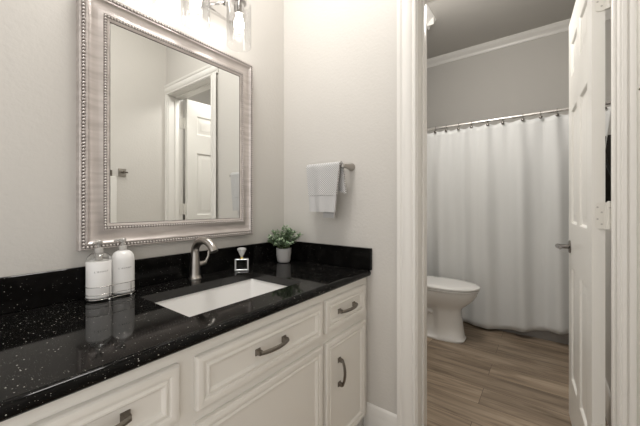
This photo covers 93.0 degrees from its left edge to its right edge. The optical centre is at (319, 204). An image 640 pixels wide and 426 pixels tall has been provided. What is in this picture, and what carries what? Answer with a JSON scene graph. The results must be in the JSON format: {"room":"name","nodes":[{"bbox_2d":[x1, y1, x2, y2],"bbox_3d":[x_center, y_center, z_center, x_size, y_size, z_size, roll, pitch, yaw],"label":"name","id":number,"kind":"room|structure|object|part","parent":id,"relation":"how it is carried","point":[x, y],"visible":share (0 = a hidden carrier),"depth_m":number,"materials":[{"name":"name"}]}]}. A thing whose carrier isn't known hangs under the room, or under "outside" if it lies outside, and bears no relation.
{"room":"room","nodes":[
{"label":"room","id":0,"kind":"room"},
{"bbox_2d":[0,0,283,276],"bbox_3d":[-0.343,-0.333,1.726,0.100,2.885,5.550,0,0,37],"label":"wall","id":1,"kind":"structure","parent":0,"point":[38,37],"depth_m":0.98,"materials":[{"name":"grey paint"}]},
{"bbox_2d":[0,242,282,314],"bbox_3d":[-0.750,0.260,1.087,0.013,0.105,1.799,0,0,37],"label":"backsplash","id":2,"kind":"structure","parent":1,"relation":"attached to","point":[32,290],"depth_m":1.02,"materials":[{"name":"black stone"}]},
{"bbox_2d":[76,0,252,250],"bbox_3d":[-0.578,-0.288,1.295,0.042,0.878,0.734,0,0,37],"label":"wall mirror","id":3,"kind":"object","parent":1,"relation":"attached to","point":[164,115],"visible":1,"depth_m":1.19,"materials":[{"name":"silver metal"}]},
{"bbox_2d":[180,0,251,47],"bbox_3d":[-0.527,-0.866,1.242,0.186,0.279,0.615,0,0,37],"label":"vanity light","id":4,"kind":"object","parent":1,"relation":"attached to","point":[231,11],"visible":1,"depth_m":1.39,"materials":[{"name":"white glass"}]},
{"bbox_3d":[-0.499,-0.833,1.218,0.045,0.082,0.045,0,0,37],"label":"bulb","id":5,"kind":"part","parent":4,"relation":"part of","materials":[{"name":"white glass"}]},
{"bbox_3d":[-0.592,-0.952,1.291,0.024,0.107,0.615,0,0,37],"label":"plate","id":6,"kind":"part","parent":4,"relation":"part of","materials":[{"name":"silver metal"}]},
{"bbox_3d":[-0.401,-0.934,1.412,0.144,0.125,0.068,0,0,37],"label":"lamp arm","id":7,"kind":"part","parent":4,"relation":"part of","materials":[{"name":"silver metal"}]},
{"bbox_3d":[-0.371,-0.826,1.389,0.112,0.200,0.112,0,0,37],"label":"lamp shade","id":8,"kind":"part","parent":4,"relation":"part of","materials":[{"name":"clear glass"}]},
{"bbox_3d":[-0.371,-0.833,1.389,0.045,0.082,0.045,0,0,37],"label":"bulb","id":9,"kind":"part","parent":4,"relation":"part of","materials":[{"name":"white glass"}]},
{"bbox_2d":[284,0,396,425],"bbox_3d":[0.453,-0.333,1.391,1.575,2.885,0.130,0,0,37],"label":"wall","id":10,"kind":"structure","parent":0,"point":[340,56],"depth_m":1.52,"materials":[{"name":"grey paint"}]},
{"bbox_2d":[340,163,354,170],"bbox_3d":[0.059,-0.191,1.554,0.230,0.039,0.082,0,0,37],"label":"towel bar","id":11,"kind":"object","parent":10,"relation":"attached to","point":[351,166],"visible":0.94,"depth_m":1.49,"materials":[{"name":"silver metal"}]},
{"bbox_2d":[306,161,346,217],"bbox_3d":[0.030,-0.074,1.544,0.216,0.278,0.072,0,0,37],"label":"hand towel","id":12,"kind":"object","parent":11,"relation":"hanging from","point":[324,180],"visible":0.99,"depth_m":1.52,"materials":[{"name":"grey fabric"}]},
{"bbox_2d":[364,401,396,425],"bbox_3d":[0.283,1.034,1.429,0.168,0.152,0.014,0,0,37],"label":"baseboard","id":13,"kind":"structure","parent":10,"relation":"attached to","point":[375,415],"depth_m":1.43,"materials":[{"name":"white paint"}]},
{"bbox_2d":[397,0,636,425],"bbox_3d":[0.653,0.035,1.148,0.762,2.149,0.020,0,0,37],"label":"trim","id":14,"kind":"structure","parent":10,"relation":"attached to","point":[406,9],"depth_m":1.33,"materials":[{"name":"white paint"}]},
{"bbox_2d":[416,0,621,425],"bbox_3d":[0.721,0.072,1.191,0.664,2.076,0.130,0,0,37],"label":"trim","id":15,"kind":"structure","parent":10,"relation":"attached to","point":[421,5],"depth_m":1.33,"materials":[{"name":"white paint"}]},
{"bbox_2d":[555,0,610,425],"bbox_3d":[1.140,0.077,1.333,0.162,2.050,0.665,0,0,37],"label":"door","id":16,"kind":"structure","parent":10,"relation":"in","point":[589,213],"depth_m":1.16,"materials":[{"name":"white paint"}]},
{"bbox_3d":[1.283,0.215,1.524,0.162,0.066,0.139,0,0,37],"label":"handle","id":17,"kind":"part","parent":16,"relation":"part of","materials":[{"name":"silver metal"}]},
{"bbox_2d":[427,0,575,58],"bbox_3d":[0.760,-1.800,0.930,3.100,0.050,5.600,0,0,37],"label":"ceiling","id":18,"kind":"structure","parent":0,"point":[459,24],"depth_m":2.89,"materials":[{"name":"grey paint"}]},
{"bbox_2d":[427,322,607,425],"bbox_3d":[0.760,1.135,0.930,3.100,0.050,5.600,0,0,37],"label":"floor","id":19,"kind":"structure","parent":0,"point":[495,377],"depth_m":1.92,"materials":[{"name":"brown wood"}]},
{"bbox_2d":[0,277,365,425],"bbox_3d":[-0.511,0.728,0.919,0.597,0.765,1.777,0,0,37],"label":"vanity cabinet","id":20,"kind":"object","parent":19,"relation":"on","point":[304,363],"visible":0.99,"depth_m":0.90,"materials":[{"name":"white paint"}]},
{"bbox_3d":[-0.448,0.441,0.562,0.018,0.133,0.382,0,0,37],"label":"drawer","id":21,"kind":"part","parent":20,"relation":"part of","materials":[{"name":"white paint"}]},
{"bbox_3d":[-0.421,0.434,0.570,0.035,0.019,0.131,0,0,37],"label":"drawer pull","id":22,"kind":"part","parent":20,"relation":"part of","materials":[{"name":"grey metal"}]},
{"bbox_2d":[0,241,371,421],"bbox_3d":[-0.522,0.277,0.916,0.584,0.137,1.799,0,0,37],"label":"countertop","id":23,"kind":"structure","parent":20,"relation":"on","point":[55,344],"depth_m":0.88,"materials":[{"name":"black stone"}]},
{"bbox_2d":[84,278,135,300],"bbox_3d":[-0.716,0.289,1.041,0.086,0.048,0.152,0,0,37],"label":"caddy","id":24,"kind":"object","parent":23,"relation":"on","point":[134,290],"visible":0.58,"depth_m":1.00,"materials":[{"name":"silver metal"}]},
{"bbox_2d":[86,240,111,299],"bbox_3d":[-0.736,0.211,1.010,0.071,0.188,0.070,0,0,37],"label":"soap bottle","id":25,"kind":"object","parent":24,"relation":"in","point":[98,270],"visible":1,"depth_m":0.99,"materials":[{"name":"white plastic"}]},
{"bbox_2d":[111,238,134,293],"bbox_3d":[-0.695,0.211,1.071,0.071,0.188,0.070,0,0,37],"label":"soap bottle","id":26,"kind":"object","parent":24,"relation":"in","point":[123,260],"visible":1,"depth_m":1.05,"materials":[{"name":"white plastic"}]},
{"bbox_2d":[188,237,217,279],"bbox_3d":[-0.470,0.221,1.271,0.178,0.182,0.096,0,0,37],"label":"faucet","id":27,"kind":"object","parent":23,"relation":"on","point":[195,263],"visible":1,"depth_m":1.27,"materials":[{"name":"silver metal"}]},
{"bbox_3d":[-0.478,0.172,1.251,0.167,0.083,0.034,0,0,37],"label":"spout","id":28,"kind":"part","parent":27,"relation":"part of","materials":[{"name":"silver metal"}]},
{"bbox_3d":[-0.507,0.224,1.325,0.023,0.080,0.053,0,0,37],"label":"lever","id":29,"kind":"part","parent":27,"relation":"part of","materials":[{"name":"silver metal"}]},
{"bbox_2d":[156,279,286,316],"bbox_3d":[-0.342,0.416,1.135,0.357,0.140,0.536,0,0,37],"label":"sink","id":30,"kind":"object","parent":23,"relation":"in","point":[193,304],"visible":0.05,"depth_m":1.27,"materials":[{"name":"white ceramic"}]},
{"bbox_2d":[235,247,248,270],"bbox_3d":[-0.374,0.258,1.451,0.064,0.108,0.043,0,0,-14],"label":"perfume bottle","id":31,"kind":"object","parent":23,"relation":"on","point":[241,250],"visible":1,"depth_m":1.44,"materials":[{"name":"clear glass"}]},
{"bbox_2d":[267,224,303,262],"bbox_3d":[-0.192,0.210,1.651,0.184,0.206,0.182,0,0,37],"label":"potted plant","id":32,"kind":"object","parent":23,"relation":"on","point":[283,253],"visible":1,"depth_m":1.64,"materials":[{"name":"green plant"}]},
{"bbox_3d":[-0.199,0.274,1.665,0.083,0.078,0.083,0,0,37],"label":"pot","id":33,"kind":"part","parent":32,"relation":"part of","materials":[{"name":"grey ceramic"}]},
{"bbox_3d":[-0.150,0.443,0.958,0.018,0.134,0.521,0,0,37],"label":"drawer","id":34,"kind":"part","parent":20,"relation":"part of","materials":[{"name":"white paint"}]},
{"bbox_3d":[-0.150,0.769,0.958,0.018,0.452,0.521,0,0,37],"label":"cabinet door","id":35,"kind":"part","parent":20,"relation":"part of","materials":[{"name":"white paint"}]},
{"bbox_3d":[-0.140,0.440,0.945,0.035,0.019,0.131,0,0,37],"label":"drawer pull","id":36,"kind":"part","parent":20,"relation":"part of","materials":[{"name":"grey metal"}]},
{"bbox_3d":[0.093,0.695,1.255,0.035,0.119,0.019,0,0,37],"label":"door pull","id":37,"kind":"part","parent":20,"relation":"part of","materials":[{"name":"grey metal"}]},
{"bbox_3d":[0.115,0.440,1.312,0.018,0.128,0.316,0,0,37],"label":"drawer","id":38,"kind":"part","parent":20,"relation":"part of","materials":[{"name":"white paint"}]},
{"bbox_3d":[0.115,0.769,1.312,0.018,0.451,0.316,0,0,37],"label":"cabinet door","id":39,"kind":"part","parent":20,"relation":"part of","materials":[{"name":"white paint"}]},
{"bbox_3d":[0.129,0.442,1.302,0.035,0.019,0.135,0,0,37],"label":"drawer pull","id":40,"kind":"part","parent":20,"relation":"part of","materials":[{"name":"grey metal"}]},
{"bbox_2d":[427,276,479,342],"bbox_3d":[0.954,0.715,2.659,0.805,0.790,0.450,0,0,37],"label":"toilet","id":41,"kind":"object","parent":19,"relation":"on","point":[446,297],"visible":0.51,"depth_m":2.47,"materials":[{"name":"white ceramic"}]},
{"bbox_3d":[1.063,0.688,2.578,0.522,0.018,0.382,0,0,37],"label":"seat","id":42,"kind":"part","parent":41,"relation":"part of","materials":[{"name":"white plastic"}]},
{"bbox_3d":[1.061,0.665,2.579,0.538,0.028,0.386,0,0,37],"label":"lid","id":43,"kind":"part","parent":41,"relation":"part of","materials":[{"name":"white ceramic"}]},
{"bbox_2d":[463,321,568,344],"bbox_3d":[1.823,0.895,2.948,1.860,0.430,0.675,0,0,37],"label":"bathtub","id":44,"kind":"object","parent":19,"relation":"on","point":[546,335],"visible":0.02,"depth_m":2.50,"materials":[{"name":"grey ceramic"}]},
{"bbox_2d":[605,136,610,175],"bbox_3d":[2.091,0.310,2.113,0.192,1.601,0.028,0,0,37],"label":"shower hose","id":45,"kind":"object","parent":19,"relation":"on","point":[606,160],"visible":0.21,"depth_m":2.15,"materials":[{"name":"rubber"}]},
{"bbox_2d":[427,19,610,134],"bbox_3d":[2.369,-0.333,3.042,2.660,2.885,0.090,0,0,37],"label":"wall","id":46,"kind":"structure","parent":0,"point":[531,76],"depth_m":3.27,"materials":[{"name":"grey paint"}]},
{"bbox_2d":[427,8,610,67],"bbox_3d":[2.280,-1.736,3.007,2.560,0.078,0.072,0,0,37],"label":"trim","id":47,"kind":"structure","parent":46,"relation":"attached to","point":[561,26],"depth_m":3.23,"materials":[{"name":"white paint"}]},
{"bbox_2d":[605,218,610,392],"bbox_3d":[1.575,0.573,1.588,0.100,1.075,1.530,0,0,37],"label":"wall","id":48,"kind":"structure","parent":0,"point":[607,231],"depth_m":1.60,"materials":[{"name":"grey paint"}]},
{"bbox_2d":[605,378,610,425],"bbox_3d":[1.530,1.034,1.624,0.014,0.152,1.525,0,0,37],"label":"baseboard","id":49,"kind":"structure","parent":48,"relation":"attached to","point":[607,391],"depth_m":1.55,"materials":[{"name":"white paint"}]},
{"bbox_2d":[605,135,610,202],"bbox_3d":[2.921,-0.015,2.562,1.000,1.250,0.015,0,0,37],"label":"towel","id":50,"kind":"object","parent":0,"point":[608,144],"depth_m":2.77,"materials":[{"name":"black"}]},
{"bbox_2d":[637,0,639,425],"bbox_3d":[0.608,-0.333,0.369,0.100,2.885,1.320,0,0,37],"label":"wall","id":51,"kind":"structure","parent":0,"point":[638,1],"depth_m":0.90,"materials":[{"name":"grey paint"}]},
{"bbox_3d":[2.658,-0.332,1.294,0.100,2.885,2.360,0,0,37],"label":"wall","id":52,"kind":"structure","parent":0,"visible":0},
{"bbox_2d":[427,101,610,130],"bbox_3d":[1.846,-0.748,2.428,2.559,0.064,0.064,0,0,37],"label":"curtain rod","id":53,"kind":"object","parent":52,"relation":"attached to","point":[607,102],"visible":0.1,"depth_m":2.60,"materials":[{"name":"silver metal"}]},
{"bbox_2d":[427,106,610,333],"bbox_3d":[1.497,0.186,2.685,1.576,1.809,0.076,0,0,37],"label":"shower curtain","id":54,"kind":"object","parent":53,"relation":"hanging from","point":[498,195],"visible":0.62,"depth_m":2.63,"materials":[{"name":"white fabric"}]},
{"bbox_3d":[0.435,-1.357,2.402,0.335,0.835,1.465,0,0,37],"label":"wall","id":55,"kind":"structure","parent":0,"visible":0},
{"bbox_2d":[427,5,435,29],"bbox_3d":[0.486,-1.736,2.409,0.407,0.078,1.537,0,0,37],"label":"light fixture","id":56,"kind":"structure","parent":55,"relation":"attached to","point":[431,19],"depth_m":2.85,"materials":[{"name":"white glass"}]}
]}

